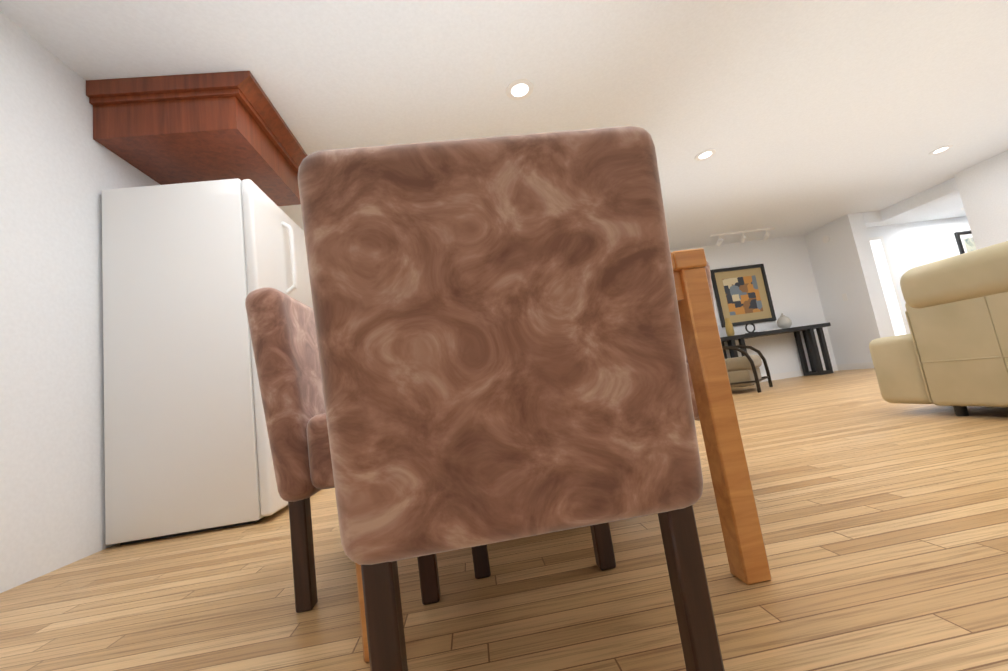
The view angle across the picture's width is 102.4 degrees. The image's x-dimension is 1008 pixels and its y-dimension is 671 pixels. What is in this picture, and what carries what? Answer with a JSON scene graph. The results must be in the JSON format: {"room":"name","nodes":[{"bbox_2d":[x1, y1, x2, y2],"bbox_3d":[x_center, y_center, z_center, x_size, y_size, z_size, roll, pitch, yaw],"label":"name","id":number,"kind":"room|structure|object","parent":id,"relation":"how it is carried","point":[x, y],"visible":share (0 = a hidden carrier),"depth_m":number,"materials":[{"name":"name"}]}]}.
{"room":"kitchen and dining room","nodes":[
{"label":"kitchen and dining room","id":0,"kind":"room"},
{"bbox_2d":[0,11,159,592],"bbox_3d":[-2.109,-0.224,1.673,0.100,2.440,11.870,-7,-8,-6],"label":"wall","id":1,"kind":"structure","parent":0,"point":[61,168],"depth_m":1.84,"materials":[{"name":"white paint"}]},
{"bbox_2d":[86,71,307,205],"bbox_3d":[-1.859,-1.202,2.702,0.842,0.318,1.000,-7,-8,-6],"label":"upper cabinet","id":2,"kind":"object","parent":1,"relation":"attached to","point":[173,129],"visible":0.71,"depth_m":2.29,"materials":[{"name":"brown wood"}]},
{"bbox_2d":[0,368,1007,670],"bbox_3d":[3.110,0.363,2.131,14.400,0.060,12.100,-7,-8,-6],"label":"floor","id":3,"kind":"structure","parent":0,"point":[884,526],"depth_m":1.03,"materials":[{"name":"brown wood"}]},
{"bbox_2d":[102,178,312,544],"bbox_3d":[-1.657,0.129,2.521,0.828,1.840,0.870,-7,-8,-6],"label":"refrigerator","id":4,"kind":"object","parent":3,"relation":"on","point":[187,268],"visible":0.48,"depth_m":2.09,"materials":[{"name":"white metal"}]},
{"bbox_2d":[245,288,490,612],"bbox_3d":[-0.393,0.290,1.349,0.599,0.864,0.540,-7,-8,-6],"label":"dining chair","id":5,"kind":"object","parent":3,"relation":"on","point":[282,328],"visible":0.4,"depth_m":1.08,"materials":[{"name":"fabric"}]},
{"bbox_2d":[298,126,724,670],"bbox_3d":[0.003,0.163,0.822,0.540,0.864,0.599,-7,-8,-6],"label":"dining chair","id":6,"kind":"object","parent":3,"relation":"on","point":[501,351],"visible":1,"depth_m":0.57,"materials":[{"name":"fabric"}]},
{"bbox_2d":[355,248,771,662],"bbox_3d":[0.046,0.310,1.539,0.870,0.751,1.350,-7,-8,-6],"label":"dining table","id":7,"kind":"object","parent":3,"relation":"on","point":[738,514],"visible":0.1,"depth_m":0.92,"materials":[{"name":"brown wood"}]},
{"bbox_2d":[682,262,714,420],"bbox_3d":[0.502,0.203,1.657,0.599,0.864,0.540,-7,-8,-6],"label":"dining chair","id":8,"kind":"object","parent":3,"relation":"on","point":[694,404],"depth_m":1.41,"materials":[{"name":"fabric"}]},
{"bbox_2d":[722,345,772,392],"bbox_3d":[2.987,0.349,5.748,1.114,0.950,0.782,-15,-10,42],"label":"armchair","id":9,"kind":"object","parent":3,"relation":"on","point":[743,370],"visible":0.31,"depth_m":5.27,"materials":[{"name":"beige fabric"}]},
{"bbox_2d":[720,322,833,386],"bbox_3d":[4.373,0.337,6.627,1.950,0.810,0.400,-7,-8,-6],"label":"console table","id":10,"kind":"object","parent":3,"relation":"on","point":[812,350],"visible":0.69,"depth_m":6.55,"materials":[{"name":"black wood"}]},
{"bbox_2d":[725,318,734,335],"bbox_3d":[3.688,-0.131,6.639,0.120,0.300,0.120,-7,-8,-6],"label":"vase","id":11,"kind":"object","parent":10,"relation":"on","point":[729,328],"visible":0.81,"depth_m":6.60,"materials":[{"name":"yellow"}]},
{"bbox_2d":[745,323,755,333],"bbox_3d":[4.051,-0.121,6.667,0.173,0.185,0.080,-7,-8,-6],"label":"sculpture","id":12,"kind":"object","parent":10,"relation":"on","point":[749,331],"visible":0.98,"depth_m":6.66,"materials":[{"name":"black"}]},
{"bbox_2d":[777,313,791,328],"bbox_3d":[4.647,-0.241,6.733,0.210,0.270,0.210,-7,-8,-6],"label":"jar","id":13,"kind":"object","parent":10,"relation":"on","point":[783,321],"visible":0.9,"depth_m":6.67,"materials":[{"name":"grey ceramic"}]},
{"bbox_2d":[869,241,1007,415],"bbox_3d":[2.769,-0.255,0.920,1.275,0.932,3.490,-7,-8,-6],"label":"sectional sofa","id":14,"kind":"object","parent":3,"relation":"on","point":[951,349],"visible":1,"depth_m":2.10,"materials":[{"name":"beige leather"}]},
{"bbox_2d":[0,0,1007,249],"bbox_3d":[2.759,-2.091,2.457,14.400,0.060,12.100,-7,-8,-6],"label":"ceiling","id":15,"kind":"structure","parent":0,"point":[802,116],"depth_m":2.73,"materials":[{"name":"white paint"}]},
{"bbox_2d":[506,79,533,99],"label":"recessed light","id":16,"kind":"object","parent":15,"relation":"in","point":[519,89],"depth_m":2.71,"materials":[{"name":"white"}]},
{"bbox_2d":[695,149,715,160],"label":"recessed light","id":17,"kind":"object","parent":15,"relation":"in","point":[705,154],"depth_m":3.91,"materials":[{"name":"white"}]},
{"bbox_2d":[710,227,774,245],"bbox_3d":[3.836,-1.579,6.519,1.100,0.183,0.114,-7,-8,-6],"label":"spotlight","id":18,"kind":"object","parent":15,"relation":"attached to","point":[742,239],"visible":1,"depth_m":6.49,"materials":[{"name":"white metal"}]},
{"bbox_2d":[862,211,882,227],"bbox_3d":[5.835,-1.864,6.551,0.315,0.178,0.245,-7,-8,-6],"label":"wall","id":19,"kind":"structure","parent":15,"relation":"attached to","point":[872,218],"depth_m":6.43,"materials":[{"name":"white paint"}]},
{"bbox_2d":[929,145,952,154],"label":"recessed light","id":20,"kind":"object","parent":15,"relation":"in","point":[944,148],"depth_m":4.55,"materials":[{"name":"white"}]},
{"bbox_2d":[670,235,835,375],"bbox_3d":[3.175,-0.286,6.903,4.760,2.440,0.120,-7,-8,-6],"label":"wall","id":21,"kind":"structure","parent":0,"point":[792,285],"depth_m":7.04,"materials":[{"name":"white paint"}]},
{"bbox_2d":[710,264,775,327],"bbox_3d":[4.100,-0.691,6.957,0.980,1.010,0.032,-7,-8,-6],"label":"framed picture","id":22,"kind":"object","parent":21,"relation":"attached to","point":[742,295],"visible":0.9,"depth_m":6.96,"materials":[{"name":"black"}]},
{"bbox_2d":[761,365,837,381],"bbox_3d":[4.261,0.734,6.775,2.898,0.100,0.014,-7,-8,-6],"label":"baseboard","id":23,"kind":"structure","parent":21,"relation":"attached to","point":[798,373],"depth_m":6.82,"materials":[{"name":"white wood"}]},
{"bbox_2d":[804,213,894,364],"bbox_3d":[5.681,-0.667,6.732,0.250,2.440,0.970,-7,-8,-6],"label":"wall","id":24,"kind":"structure","parent":0,"point":[842,260],"depth_m":6.53,"materials":[{"name":"white paint"}]},
{"bbox_2d":[837,362,873,370],"bbox_3d":[5.721,0.486,6.486,0.012,0.100,0.834,-7,-8,-6],"label":"baseboard","id":25,"kind":"structure","parent":24,"relation":"attached to","point":[852,366],"depth_m":6.58,"materials":[{"name":"white wood"}]},
{"bbox_2d":[870,177,965,226],"bbox_3d":[7.766,-2.186,6.205,3.500,0.178,1.330,-7,-8,-6],"label":"ceiling soffit","id":26,"kind":"structure","parent":0,"point":[943,200],"depth_m":6.13,"materials":[{"name":"white paint"}]},
{"bbox_2d":[866,216,970,333],"bbox_3d":[7.767,-0.961,6.768,3.950,2.440,0.120,-7,-8,-6],"label":"wall","id":27,"kind":"structure","parent":0,"point":[908,246],"depth_m":6.71,"materials":[{"name":"white paint"}]},
{"bbox_2d":[869,236,909,335],"bbox_3d":[6.155,-0.582,6.509,0.420,2.080,0.017,-7,-8,-6],"label":"window","id":28,"kind":"structure","parent":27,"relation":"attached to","point":[890,291],"depth_m":6.54,"materials":[{"name":"white glass"}]},
{"bbox_2d":[954,230,976,253],"bbox_3d":[7.993,-1.231,6.745,0.760,1.100,0.032,-7,-8,-6],"label":"framed picture","id":29,"kind":"object","parent":27,"relation":"attached to","point":[965,241],"visible":0.19,"depth_m":6.77,"materials":[{"name":"black"}]},
{"bbox_2d":[954,150,1007,249],"bbox_3d":[6.537,-1.559,0.945,0.120,2.440,8.660,-7,-8,-6],"label":"wall","id":30,"kind":"structure","parent":0,"point":[983,188],"depth_m":5.08,"materials":[{"name":"white paint"}]}
]}

